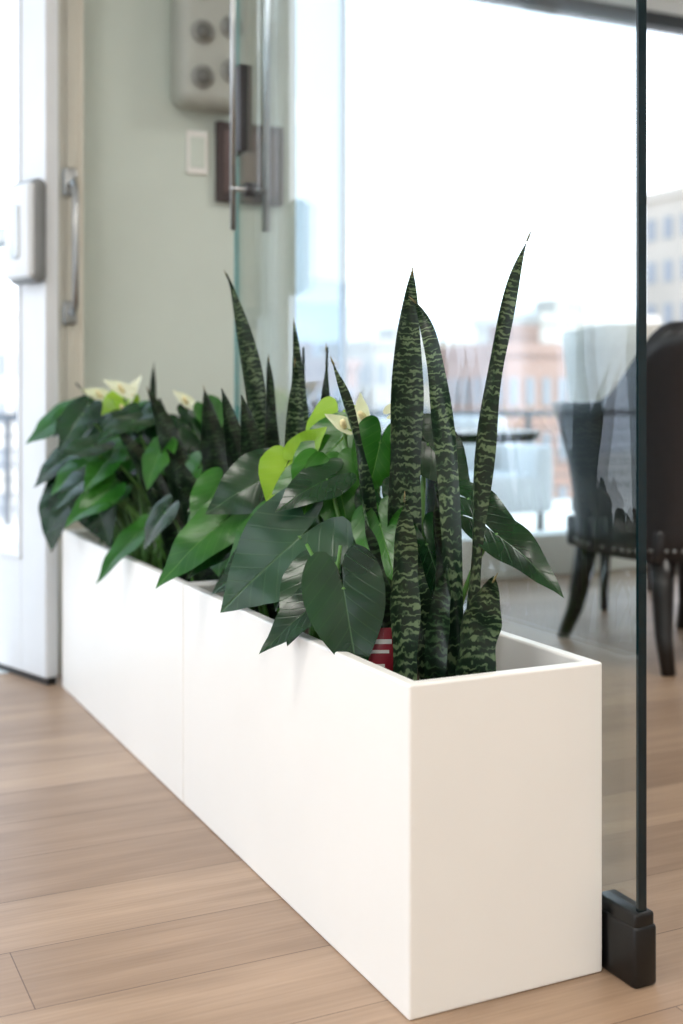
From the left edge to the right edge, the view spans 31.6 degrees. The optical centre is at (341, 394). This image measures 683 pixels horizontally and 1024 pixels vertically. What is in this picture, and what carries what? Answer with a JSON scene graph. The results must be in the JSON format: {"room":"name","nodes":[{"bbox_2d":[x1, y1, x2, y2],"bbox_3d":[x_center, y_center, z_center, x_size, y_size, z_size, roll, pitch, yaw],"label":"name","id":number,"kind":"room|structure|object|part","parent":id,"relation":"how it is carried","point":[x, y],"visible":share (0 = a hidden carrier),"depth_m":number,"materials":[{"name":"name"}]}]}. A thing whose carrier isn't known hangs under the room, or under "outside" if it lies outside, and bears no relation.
{"room":"lobby","nodes":[
{"label":"lobby","id":0,"kind":"room"},
{"bbox_2d":[84,0,295,528],"bbox_3d":[-0.755,-0.600,4.653,0.802,3.000,1.050,0,0,-26],"label":"wall","id":1,"kind":"structure","parent":0,"point":[159,245],"depth_m":4.14,"materials":[{"name":"beige paint"}]},
{"bbox_2d":[186,130,207,174],"bbox_3d":[-0.500,-0.840,4.185,0.075,0.150,0.014,0,0,-26],"label":"wall switch plate","id":2,"kind":"object","parent":1,"relation":"attached to","point":[196,141],"depth_m":4.18,"materials":[{"name":"white plastic"}]},
{"bbox_2d":[171,0,248,113],"bbox_3d":[-0.448,-1.256,4.128,0.255,0.562,0.160,0,0,-26],"label":"wall speaker","id":3,"kind":"object","parent":1,"relation":"attached to","point":[200,29],"depth_m":4.06},
{"bbox_2d":[215,121,282,205],"bbox_3d":[-0.324,-0.814,4.259,0.247,0.278,0.033,0,0,-26],"label":"wall sign","id":4,"kind":"object","parent":1,"relation":"attached to","point":[251,162],"depth_m":4.25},
{"bbox_2d":[591,0,682,16],"bbox_3d":[1.326,-2.062,6.271,4.350,0.075,0.120,0,0,-26],"label":"window header","id":5,"kind":"object","parent":1,"relation":"attached to","point":[673,7],"depth_m":6.37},
{"bbox_2d":[229,0,269,232],"bbox_3d":[-0.270,-1.031,3.355,0.116,1.162,0.128,0,0,-26],"label":"door handle","id":6,"kind":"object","parent":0,"point":[241,75],"depth_m":3.33,"materials":[{"name":"silver metal"}]},
{"bbox_2d":[0,568,682,1023],"bbox_3d":[0.492,0.938,1.778,9.750,0.075,7.538,0,0,-26],"label":"floor","id":7,"kind":"structure","parent":0,"point":[119,904],"depth_m":2.21,"materials":[{"name":"brown wood"}]},
{"bbox_2d":[0,0,57,677],"bbox_3d":[-1.236,-0.274,4.104,0.056,2.302,0.975,0,0,-44],"label":"door","id":8,"kind":"structure","parent":7,"relation":"on","point":[28,573],"depth_m":3.78,"materials":[{"name":"white paint"}]},
{"bbox_2d":[0,178,45,285],"bbox_3d":[-1.245,-0.506,4.027,0.073,0.322,0.922,0,0,-44],"label":"door lock","id":9,"kind":"object","parent":8,"relation":"attached to","point":[23,236],"visible":1,"depth_m":3.70,"materials":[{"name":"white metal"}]},
{"bbox_2d":[0,663,55,685],"bbox_3d":[-1.236,0.889,4.104,0.030,0.022,0.975,0,0,-44],"label":"seal","id":10,"kind":"object","parent":8,"relation":"attached to","point":[46,681],"visible":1,"depth_m":3.82,"materials":[{"name":"black rubber"}]},
{"bbox_2d":[58,0,83,674],"bbox_3d":[-0.893,-0.600,3.938,0.082,3.000,0.120,0,0,-26],"label":"frame post","id":11,"kind":"object","parent":7,"relation":"on","point":[70,12],"visible":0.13,"depth_m":3.88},
{"bbox_2d":[63,168,78,324],"bbox_3d":[-0.854,-0.476,3.839,0.045,0.502,0.092,0,0,-26],"label":"door handle","id":12,"kind":"object","parent":11,"relation":"attached to","point":[70,185],"depth_m":3.80,"materials":[{"name":"metal"}]},
{"bbox_2d":[62,529,217,801],"bbox_3d":[-0.451,0.658,3.270,0.345,0.484,1.182,0,0,-26],"label":"planter box","id":13,"kind":"object","parent":7,"relation":"on","point":[123,636],"visible":0.41,"depth_m":3.05,"materials":[{"name":"white plastic"}]},
{"bbox_2d":[25,375,223,583],"bbox_3d":[-0.626,0.223,3.429,0.494,0.564,0.858,0,0,-26],"label":"plant","id":14,"kind":"object","parent":13,"relation":"on","point":[93,480],"visible":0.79,"depth_m":3.25,"materials":[{"name":"green plant"}]},
{"bbox_2d":[75,365,227,581],"bbox_3d":[-0.483,0.203,3.246,0.281,0.602,0.989,0,0,-26],"label":"snake plant","id":15,"kind":"object","parent":13,"relation":"on","point":[180,481],"visible":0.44,"depth_m":3.00,"materials":[{"name":"green plant"}]},
{"bbox_2d":[144,451,269,617],"bbox_3d":[-0.242,0.322,2.780,0.384,0.365,0.701,0,0,-26],"label":"plant","id":16,"kind":"object","parent":13,"relation":"in","point":[203,491],"visible":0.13,"depth_m":2.65,"materials":[{"name":"green plant"}]},
{"bbox_2d":[184,582,601,1019],"bbox_3d":[0.030,0.658,2.271,0.345,0.484,1.026,0,0,-26],"label":"planter box","id":17,"kind":"object","parent":7,"relation":"on","point":[443,836],"visible":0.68,"depth_m":1.85,"materials":[{"name":"white plastic"}]},
{"bbox_2d":[221,270,329,619],"bbox_3d":[-0.122,0.113,2.605,0.144,0.781,0.343,0,0,-45],"label":"snake plant","id":18,"kind":"object","parent":17,"relation":"in","point":[258,429],"visible":0.36,"depth_m":2.68,"materials":[{"name":"green plant"}]},
{"bbox_2d":[155,393,563,659],"bbox_3d":[-0.011,0.249,2.212,0.386,0.510,0.847,0,0,-30],"label":"plant","id":19,"kind":"object","parent":17,"relation":"on","point":[296,530],"visible":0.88,"depth_m":2.18,"materials":[{"name":"green plant"}]},
{"bbox_2d":[368,628,392,670],"bbox_3d":[0.063,0.443,1.984,0.052,0.118,0.027,0,0,-2],"label":"plant tag","id":20,"kind":"object","parent":17,"relation":"on","point":[381,654],"visible":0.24,"depth_m":1.99,"materials":[{"name":"red plastic"}]},
{"bbox_2d":[330,231,530,680],"bbox_3d":[0.150,0.120,2.009,0.216,0.766,0.348,0,0,-26],"label":"snake plant","id":21,"kind":"object","parent":17,"relation":"in","point":[425,628],"visible":0.85,"depth_m":1.96,"materials":[{"name":"green plant"}]},
{"bbox_2d":[380,428,540,614],"bbox_3d":[0.399,0.525,5.084,0.868,0.750,0.868,0,0,-26],"label":"meeting table","id":22,"kind":"object","parent":7,"relation":"on","point":[467,435],"visible":0.17,"depth_m":4.92,"materials":[{"name":"white"}]},
{"bbox_2d":[462,529,635,581],"bbox_3d":[1.328,0.799,6.267,4.350,0.202,0.172,0,0,-26],"label":"curb","id":23,"kind":"object","parent":7,"relation":"on","point":[559,554],"visible":0.01,"depth_m":6.04,"materials":[{"name":"white paint"}]},
{"bbox_2d":[339,0,682,411],"bbox_3d":[1.326,-0.664,6.271,4.350,2.722,0.090,0,0,-26],"label":"window trim","id":24,"kind":"structure","parent":23,"relation":"on","point":[587,10],"depth_m":5.97,"materials":[{"name":"white metal"}]},
{"bbox_2d":[551,321,682,675],"bbox_3d":[1.196,0.336,4.236,0.802,1.141,0.834,0,0,-26],"label":"armchair","id":25,"kind":"object","parent":7,"relation":"on","point":[599,437],"visible":0.94,"depth_m":3.97,"materials":[{"name":"black leather"}]},
{"bbox_3d":[1.208,0.157,4.212,0.802,0.782,0.780,0,0,-26],"label":"backrest","id":26,"kind":"part","parent":25,"relation":"part of","materials":[{"name":"black leather"}]},
{"bbox_3d":[1.173,0.450,4.296,0.522,0.210,0.594,0,0,-20],"label":"seat","id":27,"kind":"part","parent":25,"relation":"part of","materials":[{"name":"black leather"}]},
{"bbox_3d":[1.196,0.515,4.230,0.630,0.022,0.566,0,0,-20],"label":"nailhead trim","id":28,"kind":"part","parent":25,"relation":"part of","materials":[{"name":"metal"}]},
{"bbox_2d":[561,324,676,609],"bbox_3d":[1.261,0.306,5.272,0.554,1.202,0.563,0,0,-6],"label":"armchair","id":29,"kind":"object","parent":7,"relation":"on","point":[596,357],"visible":0.13,"depth_m":5.07,"materials":[{"name":"white fabric"}]},
{"bbox_3d":[1.263,0.126,5.251,0.554,0.843,0.520,0,0,-6],"label":"backrest","id":30,"kind":"part","parent":29,"relation":"part of","materials":[{"name":"beige leather"}]},
{"bbox_2d":[602,889,655,988],"bbox_3d":[0.399,0.844,1.966,0.044,0.112,0.294,0,0,-26],"label":"clamp","id":31,"kind":"object","parent":7,"relation":"on","point":[628,935],"visible":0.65,"depth_m":1.84,"materials":[{"name":"black metal"}]},
{"bbox_3d":[0.081,-0.608,2.626,0.014,2.970,1.732,0,0,-26],"label":"glass pane","id":32,"kind":"object","parent":7,"relation":"on","visible":0},
{"bbox_2d":[234,0,239,423],"bbox_3d":[-0.295,-0.608,3.408,0.014,2.970,0.006,0,0,-26],"label":"edge","id":33,"kind":"object","parent":32,"relation":"attached to","point":[237,231],"visible":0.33,"depth_m":3.40,"materials":[{"name":"teal glass"}]},
{"bbox_2d":[636,0,646,912],"bbox_3d":[0.458,-0.608,1.844,0.016,2.970,0.005,0,0,-26],"label":"edge","id":34,"kind":"object","parent":32,"relation":"attached to","point":[641,5],"visible":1,"depth_m":1.84,"materials":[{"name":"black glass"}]},
{"label":"outside","id":35,"kind":"structure","parent":0,"visible":0},
{"bbox_3d":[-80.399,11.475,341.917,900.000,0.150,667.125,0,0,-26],"label":"ground","id":36,"kind":"structure","parent":35,"visible":0},
{"bbox_2d":[0,311,16,524],"bbox_3d":[-14.539,3.938,52.205,6.225,14.925,6.225,0,0,-26],"label":"building","id":37,"kind":"structure","parent":36,"relation":"on","point":[8,320],"depth_m":49.35,"materials":[{"name":"white"}]},
{"bbox_2d":[313,354,324,358],"bbox_3d":[-5.204,4.463,55.116,6.975,13.875,6.225,0,0,-26],"label":"building","id":38,"kind":"structure","parent":36,"relation":"on","point":[315,356],"depth_m":53.67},
{"bbox_2d":[299,342,360,411],"bbox_3d":[-1.736,4.688,47.047,3.225,13.425,4.725,0,0,-26],"label":"building","id":39,"kind":"structure","parent":36,"relation":"on","point":[314,368],"depth_m":45.15,"materials":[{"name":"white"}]},
{"bbox_2d":[316,327,475,410],"bbox_3d":[3.206,4.088,58.914,6.975,14.625,6.225,0,0,-26],"label":"building","id":40,"kind":"structure","parent":36,"relation":"on","point":[374,378],"depth_m":55.32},
{"bbox_2d":[296,302,635,353],"bbox_3d":[-22.946,-9.494,309.016,675.000,41.787,236.250,0,0,-26],"label":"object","id":41,"kind":"object","parent":36,"relation":"on","point":[317,323],"visible":0.06,"depth_m":357.62,"materials":[{"name":"white"}]},
{"bbox_2d":[440,324,572,498],"bbox_3d":[5.851,4.537,40.794,3.975,13.725,4.725,0,0,-26],"label":"building","id":42,"kind":"structure","parent":36,"relation":"on","point":[534,377],"depth_m":38.77,"materials":[{"name":"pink brick"}]},
{"bbox_2d":[472,298,659,343],"bbox_3d":[8.663,3.862,47.058,5.475,15.075,4.725,0,0,-26],"label":"building","id":43,"kind":"structure","parent":36,"relation":"on","point":[554,316],"depth_m":45.09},
{"bbox_2d":[647,185,682,323],"bbox_3d":[16.918,1.312,49.449,9.225,20.175,3.225,0,0,-26],"label":"building","id":44,"kind":"structure","parent":36,"relation":"on","point":[665,206],"depth_m":47.67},
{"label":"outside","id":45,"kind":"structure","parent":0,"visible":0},
{"bbox_2d":[0,499,572,673],"bbox_3d":[0.447,1.035,2.735,22.500,0.180,13.500,0,0,-26],"label":"terrace","id":46,"kind":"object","parent":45,"point":[555,519],"visible":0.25,"depth_m":8.95,"materials":[{"name":"concrete"}]},
{"bbox_2d":[0,410,571,525],"bbox_3d":[-2.406,0.540,8.707,22.538,0.810,0.082,0,0,-26],"label":"terrace railing","id":47,"kind":"object","parent":46,"relation":"on","point":[7,418],"visible":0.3,"depth_m":9.93,"materials":[{"name":"grey metal"}]},
{"bbox_2d":[378,416,552,530],"bbox_3d":[0.553,0.547,8.050,1.650,0.795,0.638,0,0,-26],"label":"sofa","id":48,"kind":"object","parent":46,"relation":"on","point":[522,480],"visible":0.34,"depth_m":8.09,"materials":[{"name":"white fabric"}]}
]}

